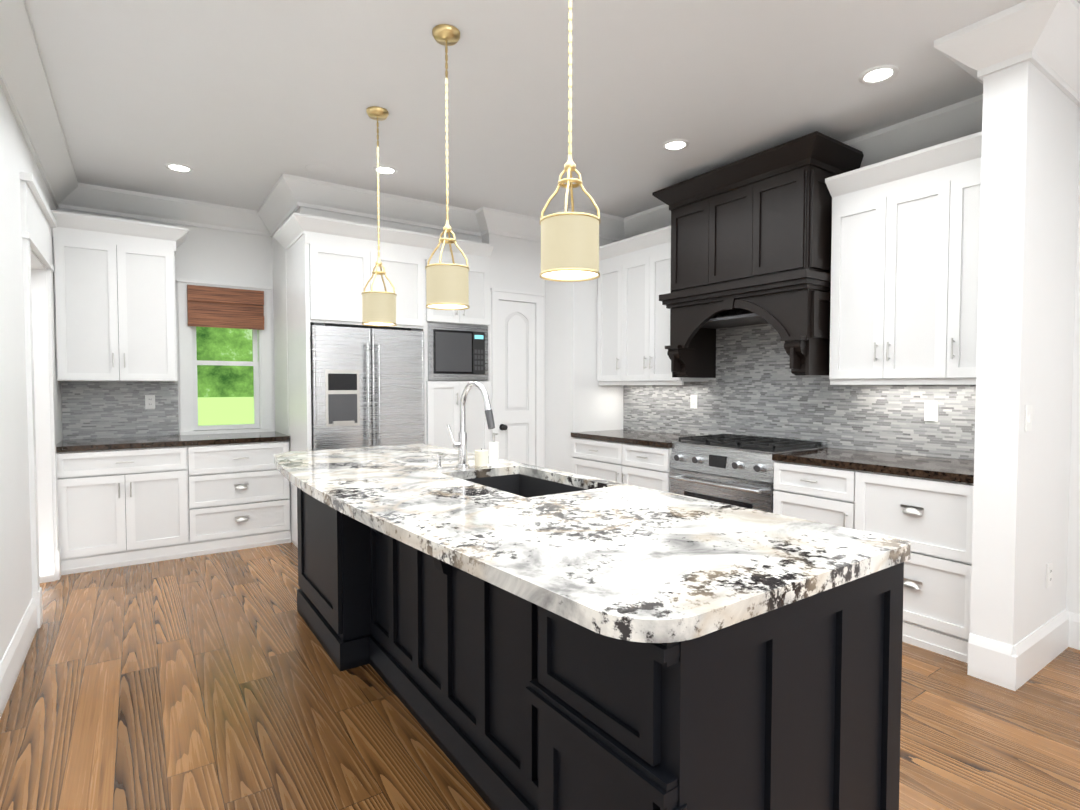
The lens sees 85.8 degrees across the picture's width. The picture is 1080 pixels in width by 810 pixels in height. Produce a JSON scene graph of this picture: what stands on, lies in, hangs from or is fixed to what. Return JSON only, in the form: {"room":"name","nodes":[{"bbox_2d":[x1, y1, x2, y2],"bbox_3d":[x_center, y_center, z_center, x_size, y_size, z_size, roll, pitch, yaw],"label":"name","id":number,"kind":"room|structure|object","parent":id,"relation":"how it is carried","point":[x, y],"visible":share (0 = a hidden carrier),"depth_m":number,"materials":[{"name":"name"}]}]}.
{"room":"kitchen","nodes":[
{"label":"kitchen","id":0,"kind":"room"},
{"bbox_2d":[0,85,61,661],"bbox_3d":[-1.294,-0.147,0.884,0.130,2.900,9.130,-1,2,-35],"label":"wall","id":1,"kind":"structure","parent":0,"point":[16,157],"depth_m":2.83,"materials":[{"name":"paint"}]},
{"bbox_2d":[0,598,37,718],"bbox_3d":[-0.704,1.238,0.206,0.018,0.175,7.270,-1,2,-35],"label":"baseboard","id":2,"kind":"structure","parent":1,"relation":"attached to","point":[12,661],"depth_m":2.67,"materials":[{"name":"paint"}]},
{"bbox_2d":[19,172,60,627],"bbox_3d":[-3.115,-0.019,3.563,0.187,2.470,1.120,-1,2,-35],"label":"door frame","id":3,"kind":"structure","parent":1,"relation":"attached to","point":[38,221],"depth_m":3.89,"materials":[{"name":"paint"}]},
{"bbox_2d":[0,0,79,209],"bbox_3d":[-1.143,-1.506,0.865,0.145,0.181,9.000,-1,2,-35],"label":"crown molding","id":4,"kind":"structure","parent":1,"relation":"attached to","point":[24,83],"depth_m":3.00,"materials":[{"name":"paint"}]},
{"bbox_2d":[56,208,274,439],"bbox_3d":[-3.163,-0.282,5.060,1.550,2.900,0.130,-1,2,-35],"label":"wall","id":5,"kind":"structure","parent":0,"point":[206,254],"depth_m":5.18,"materials":[{"name":"paint"}]},
{"bbox_2d":[51,210,188,381],"bbox_3d":[-3.289,-0.803,4.617,0.852,1.230,0.422,-1,2,-35],"label":"upper cabinet","id":6,"kind":"object","parent":5,"relation":"attached to","point":[114,299],"visible":1,"depth_m":4.46,"materials":[{"name":"white wood"}]},
{"bbox_2d":[61,381,178,439],"bbox_3d":[-3.438,0.031,4.793,0.777,0.469,0.011,-1,2,-35],"label":"backsplash","id":7,"kind":"structure","parent":5,"relation":"attached to","point":[102,409],"depth_m":4.77,"materials":[{"name":"tile"}]},
{"bbox_2d":[145,395,154,408],"bbox_3d":[-3.277,-0.026,4.889,0.070,0.116,0.010,-1,2,-35],"label":"electrical outlet","id":8,"kind":"object","parent":7,"relation":"attached to","point":[149,401],"visible":1,"depth_m":4.89,"materials":[{"name":"white plastic"}]},
{"bbox_2d":[76,183,272,236],"bbox_3d":[-3.023,-1.638,4.946,1.400,0.181,0.145,-1,2,-35],"label":"crown molding","id":9,"kind":"structure","parent":5,"relation":"attached to","point":[93,198],"depth_m":4.86,"materials":[{"name":"paint"}]},
{"bbox_2d":[176,278,273,434],"bbox_3d":[-2.834,-0.421,5.256,0.754,1.345,0.175,-1,2,-35],"label":"window","id":10,"kind":"structure","parent":5,"relation":"in","point":[186,379],"depth_m":5.21,"materials":[{"name":"paint"}]},
{"bbox_2d":[187,285,263,329],"bbox_3d":[-2.781,-0.860,5.165,0.600,0.352,0.046,-1,2,-35],"label":"window blind","id":11,"kind":"object","parent":10,"relation":"attached to","point":[216,307],"visible":0.98,"depth_m":5.14,"materials":[{"name":"brown wood"}]},
{"bbox_2d":[272,207,481,435],"bbox_3d":[-0.982,-0.309,5.888,2.980,2.900,1.250,-1,2,-35],"label":"wall","id":12,"kind":"structure","parent":0,"point":[280,337],"depth_m":5.12,"materials":[{"name":"paint"}]},
{"bbox_2d":[256,176,303,235],"bbox_3d":[-2.190,-1.635,4.845,0.145,0.181,0.960,-1,2,-35],"label":"crown molding","id":13,"kind":"structure","parent":12,"relation":"attached to","point":[287,195],"depth_m":4.72,"materials":[{"name":"paint"}]},
{"bbox_2d":[0,542,1079,809],"bbox_3d":[-0.073,1.308,1.697,6.310,0.060,9.260,-1,2,-35],"label":"floor","id":14,"kind":"structure","parent":0,"point":[210,682],"depth_m":2.33,"materials":[{"name":"brown wood"}]},
{"bbox_2d":[56,443,191,574],"bbox_3d":[-3.246,0.750,4.559,0.800,0.870,0.649,-1,2,-35],"label":"base cabinet","id":15,"kind":"object","parent":14,"relation":"on","point":[125,501],"depth_m":4.29,"materials":[{"name":"white wood"}]},
{"bbox_2d":[56,431,289,450],"bbox_3d":[-2.938,0.288,4.753,1.544,0.040,0.657,-1,2,-35],"label":"countertop","id":16,"kind":"structure","parent":15,"relation":"on","point":[144,441],"depth_m":4.60,"materials":[{"name":"brown stone"}]},
{"bbox_2d":[188,439,290,556],"bbox_3d":[-2.636,0.736,4.981,0.805,0.870,0.649,-1,2,-35],"label":"base cabinet","id":17,"kind":"object","parent":14,"relation":"on","point":[241,500],"depth_m":4.72,"materials":[{"name":"white wood"}]},
{"bbox_2d":[274,213,493,547],"bbox_3d":[-1.322,-0.133,5.088,1.689,2.600,0.762,-1,2,-35],"label":"enclosure","id":18,"kind":"object","parent":14,"relation":"on","point":[353,382],"visible":0.58,"depth_m":4.75,"materials":[{"name":"white wood"}]},
{"bbox_2d":[310,323,424,449],"bbox_3d":[-1.524,0.265,4.940,0.904,1.815,0.723,-1,2,-35],"label":"refrigerator","id":19,"kind":"object","parent":18,"relation":"in","point":[367,383],"depth_m":4.64,"materials":[{"name":"silver metal"}]},
{"bbox_2d":[428,322,487,380],"bbox_3d":[-0.791,-0.468,5.248,0.578,0.490,0.312,-1,2,-35],"label":"microwave","id":20,"kind":"object","parent":18,"relation":"in","point":[457,351],"depth_m":5.11,"materials":[{"name":"silver metal"}]},
{"bbox_2d":[572,437,614,481],"bbox_3d":[0.763,0.728,5.214,0.649,0.870,0.733,-1,2,-35],"label":"base cabinet","id":21,"kind":"object","parent":14,"relation":"on","point":[594,457],"depth_m":5.07,"materials":[{"name":"wood"}]},
{"bbox_2d":[297,489,910,809],"bbox_3d":[-0.254,0.807,2.468,0.917,0.890,2.944,-1,2,-35],"label":"kitchen island","id":22,"kind":"object","parent":14,"relation":"on","point":[522,637],"depth_m":1.35,"materials":[{"name":"wood"}]},
{"bbox_2d":[274,445,910,672],"bbox_3d":[-0.363,0.342,2.481,1.080,0.040,3.130,-1,2,-35],"label":"island countertop","id":23,"kind":"structure","parent":22,"relation":"on","point":[612,571],"depth_m":1.52,"materials":[{"name":"white stone"}]},
{"bbox_2d":[434,381,492,468],"bbox_3d":[-0.361,0.098,2.772,0.172,0.428,0.305,-1,2,-35],"label":"faucet","id":24,"kind":"object","parent":23,"relation":"on","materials":[{"name":"silver metal"}]},
{"bbox_2d":[466,469,593,496],"bbox_3d":[-0.076,0.456,2.519,0.454,0.214,0.744,-1,2,-35],"label":"sink","id":25,"kind":"object","parent":23,"relation":"in","point":[528,484],"depth_m":2.83,"materials":[{"name":"black metal"}]},
{"bbox_2d":[615,441,672,492],"bbox_3d":[1.066,0.743,4.776,0.649,0.870,0.569,-1,2,-35],"label":"base cabinet","id":26,"kind":"object","parent":14,"relation":"on","point":[646,466],"depth_m":4.57,"materials":[{"name":"wood"}]},
{"bbox_2d":[571,429,690,444],"bbox_3d":[0.888,0.280,5.012,0.657,0.040,1.184,-1,2,-35],"label":"countertop","id":27,"kind":"structure","parent":26,"relation":"on","point":[644,438],"depth_m":4.93,"materials":[{"name":"brown stone"}]},
{"bbox_2d":[669,433,826,512],"bbox_3d":[1.445,0.710,4.164,0.696,0.935,0.852,-1,2,-35],"label":"range","id":28,"kind":"object","parent":14,"relation":"on","point":[732,469],"visible":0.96,"depth_m":3.97,"materials":[{"name":"silver metal"}]},
{"bbox_2d":[772,457,838,525],"bbox_3d":[1.864,0.780,3.623,0.649,0.870,0.504,-1,2,-35],"label":"base cabinet","id":29,"kind":"object","parent":14,"relation":"on","point":[806,490],"depth_m":3.45,"materials":[{"name":"wood"}]},
{"bbox_2d":[839,465,973,662],"bbox_3d":[2.158,0.794,3.198,0.649,0.870,0.649,-1,2,-35],"label":"base cabinet","id":30,"kind":"object","parent":14,"relation":"on","point":[923,505],"depth_m":2.94,"materials":[{"name":"wood"}]},
{"bbox_2d":[772,449,973,480],"bbox_3d":[2.028,0.333,3.364,0.657,0.040,1.094,-1,2,-35],"label":"countertop","id":31,"kind":"structure","parent":30,"relation":"on","point":[858,459],"depth_m":3.26,"materials":[{"name":"brown stone"}]},
{"bbox_2d":[25,0,1079,217],"bbox_3d":[-0.073,-1.651,1.602,6.310,0.060,9.260,-1,2,-35],"label":"ceiling","id":32,"kind":"structure","parent":0,"point":[245,104],"depth_m":3.07,"materials":[{"name":"paint"}]},
{"bbox_2d":[165,163,192,172],"bbox_3d":[-2.590,-1.700,4.176,0.176,0.007,0.176,-1,2,-35],"label":"recessed light","id":33,"kind":"object","parent":32,"relation":"in","point":[180,168],"visible":0.98,"depth_m":4.17,"materials":[{"name":"white"}]},
{"bbox_2d":[361,106,396,326],"bbox_3d":[-0.928,-1.069,3.340,0.196,1.213,0.196,-1,2,-35],"label":"pendant light","id":34,"kind":"object","parent":32,"relation":"hanging from","point":[378,308],"visible":1,"depth_m":3.29,"materials":[{"name":"gold"}]},
{"bbox_2d":[373,165,397,174],"bbox_3d":[-1.123,-1.701,4.218,0.176,0.007,0.176,-1,2,-35],"label":"recessed light","id":35,"kind":"object","parent":32,"relation":"in","point":[386,170],"visible":0.98,"depth_m":4.22,"materials":[{"name":"white"}]},
{"bbox_2d":[425,24,469,309],"bbox_3d":[-0.415,-1.046,2.600,0.196,1.213,0.196,-1,2,-35],"label":"pendant light","id":36,"kind":"object","parent":32,"relation":"hanging from","point":[447,286],"visible":1,"depth_m":2.56,"materials":[{"name":"gold"}]},
{"bbox_2d":[540,0,600,281],"bbox_3d":[0.097,-1.022,1.861,0.196,1.213,0.196,-1,2,-35],"label":"pendant light","id":37,"kind":"object","parent":32,"relation":"hanging from","point":[569,246],"visible":1,"depth_m":1.81,"materials":[{"name":"gold"}]},
{"bbox_2d":[662,139,688,150],"bbox_3d":[0.881,-1.687,3.782,0.176,0.007,0.176,-1,2,-35],"label":"recessed light","id":38,"kind":"object","parent":32,"relation":"in","point":[676,145],"visible":0.98,"depth_m":3.78,"materials":[{"name":"white"}]},
{"bbox_2d":[859,65,898,84],"bbox_3d":[1.703,-1.659,2.928,0.176,0.007,0.176,-1,2,-35],"label":"recessed light","id":39,"kind":"object","parent":32,"relation":"in","point":[878,74],"visible":1,"depth_m":2.92,"materials":[{"name":"white"}]},
{"bbox_2d":[934,20,1016,123],"bbox_3d":[2.131,-1.569,2.793,0.735,0.181,0.145,-1,2,-35],"label":"crown molding","id":40,"kind":"structure","parent":32,"relation":"attached to","point":[976,49],"depth_m":2.57,"materials":[{"name":"paint"}]},
{"bbox_2d":[1008,0,1079,103],"bbox_3d":[2.304,-1.561,2.542,0.735,0.181,0.145,-1,2,-35],"label":"crown molding","id":41,"kind":"structure","parent":32,"relation":"attached to","point":[1042,36],"depth_m":2.45,"materials":[{"name":"paint"}]},
{"bbox_2d":[482,234,623,472],"bbox_3d":[0.196,-0.299,5.591,1.380,2.900,0.580,-1,2,-35],"label":"wall","id":42,"kind":"structure","parent":0,"point":[577,397],"depth_m":5.45,"materials":[{"name":"paint"}]},
{"bbox_2d":[499,300,534,465],"bbox_3d":[-0.207,0.087,5.501,0.412,2.118,0.119,-1,2,-35],"label":"pantry door","id":43,"kind":"structure","parent":42,"relation":"in","point":[516,381],"depth_m":5.51,"materials":[{"name":"paint"}]},
{"bbox_2d":[490,288,543,466],"bbox_3d":[-0.206,0.041,5.498,0.580,2.225,0.032,-1,2,-35],"label":"door frame","id":44,"kind":"structure","parent":42,"relation":"attached to","point":[497,294],"depth_m":5.48,"materials":[{"name":"paint"}]},
{"bbox_2d":[556,206,623,239],"bbox_3d":[0.475,-1.650,5.299,0.605,0.181,0.145,-1,2,-35],"label":"crown molding","id":45,"kind":"structure","parent":42,"relation":"attached to","point":[611,227],"depth_m":5.40,"materials":[{"name":"paint"}]},
{"bbox_2d":[709,151,1079,613],"bbox_3d":[2.952,-0.206,2.708,0.130,2.900,7.300,-1,2,-35],"label":"wall","id":46,"kind":"structure","parent":0,"point":[1073,586],"depth_m":2.95,"materials":[{"name":"paint"}]},
{"bbox_2d":[597,225,708,384],"bbox_3d":[0.939,-0.804,5.109,0.422,1.260,1.024,-1,2,-35],"label":"upper cabinet","id":47,"kind":"object","parent":46,"relation":"attached to","point":[633,319],"visible":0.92,"depth_m":5.04,"materials":[{"name":"white wood"}]},
{"bbox_2d":[652,131,863,377],"bbox_3d":[1.493,-0.912,4.133,0.617,1.420,1.316,-1,2,-35],"label":"range hood","id":48,"kind":"object","parent":46,"relation":"attached to","point":[752,233],"visible":0.92,"depth_m":3.81,"materials":[{"name":"black wood"}]},
{"bbox_2d":[613,104,981,240],"bbox_3d":[1.658,-1.617,4.291,0.145,0.181,3.150,-1,2,-35],"label":"crown molding","id":49,"kind":"structure","parent":46,"relation":"attached to","point":[948,123],"depth_m":3.51,"materials":[{"name":"paint"}]},
{"bbox_2d":[623,309,975,459],"bbox_3d":[1.713,-0.240,4.373,0.011,1.039,3.144,-1,2,-35],"label":"backsplash","id":50,"kind":"structure","parent":46,"relation":"attached to","point":[757,387],"depth_m":4.23,"materials":[{"name":"tile"}]},
{"bbox_2d":[690,395,696,408],"bbox_3d":[1.308,-0.028,4.946,0.010,0.116,0.070,-1,2,-35],"label":"electrical outlet","id":51,"kind":"object","parent":50,"relation":"attached to","point":[693,402],"depth_m":4.94,"materials":[{"name":"white plastic"}]},
{"bbox_2d":[924,402,937,421],"bbox_3d":[2.331,0.040,3.466,0.012,0.116,0.070,-1,2,-35],"label":"electrical outlet","id":52,"kind":"object","parent":50,"relation":"attached to","point":[931,411],"depth_m":3.46,"materials":[{"name":"white plastic"}]},
{"bbox_2d":[825,131,981,384],"bbox_3d":[2.176,-0.746,3.322,0.422,1.260,0.914,-1,2,-35],"label":"upper cabinet","id":53,"kind":"object","parent":46,"relation":"attached to","point":[905,239],"visible":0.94,"depth_m":3.25,"materials":[{"name":"white wood"}]},
{"bbox_2d":[1072,613,1079,649],"bbox_3d":[3.824,1.194,1.362,0.018,0.189,3.960,-1,2,-35],"label":"baseboard","id":54,"kind":"structure","parent":46,"relation":"attached to","point":[1075,617],"depth_m":2.95,"materials":[{"name":"paint"}]},
{"bbox_2d":[970,60,1079,645],"bbox_3d":[2.347,-0.209,2.800,0.760,2.900,0.160,-1,2,-35],"label":"wall column","id":55,"kind":"structure","parent":0,"point":[1028,217],"depth_m":2.62,"materials":[{"name":"paint"}]},
{"bbox_2d":[1025,405,1032,430],"bbox_3d":[2.175,0.058,2.584,0.070,0.116,0.012,-1,2,-35],"label":"light switch","id":56,"kind":"object","parent":55,"relation":"attached to","point":[1028,427],"depth_m":2.57,"materials":[{"name":"white plastic"}]},
{"bbox_2d":[1004,609,1071,690],"bbox_3d":[2.382,1.149,2.760,0.758,0.189,0.018,-1,2,-35],"label":"baseboard","id":57,"kind":"structure","parent":55,"relation":"attached to","point":[1018,665],"depth_m":2.70,"materials":[{"name":"paint"}]},
{"bbox_2d":[1046,562,1052,587],"bbox_3d":[2.462,0.821,2.808,0.070,0.116,0.010,-1,2,-35],"label":"electrical outlet","id":58,"kind":"object","parent":55,"relation":"attached to","point":[1049,567],"depth_m":2.80,"materials":[{"name":"white plastic"}]},
{"label":"outside","id":59,"kind":"structure","parent":0,"visible":0},
{"bbox_2d":[196,327,253,425],"bbox_3d":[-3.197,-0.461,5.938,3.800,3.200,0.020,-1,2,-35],"label":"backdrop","id":60,"kind":"structure","parent":59,"point":[225,395],"depth_m":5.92,"materials":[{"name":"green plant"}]}
]}

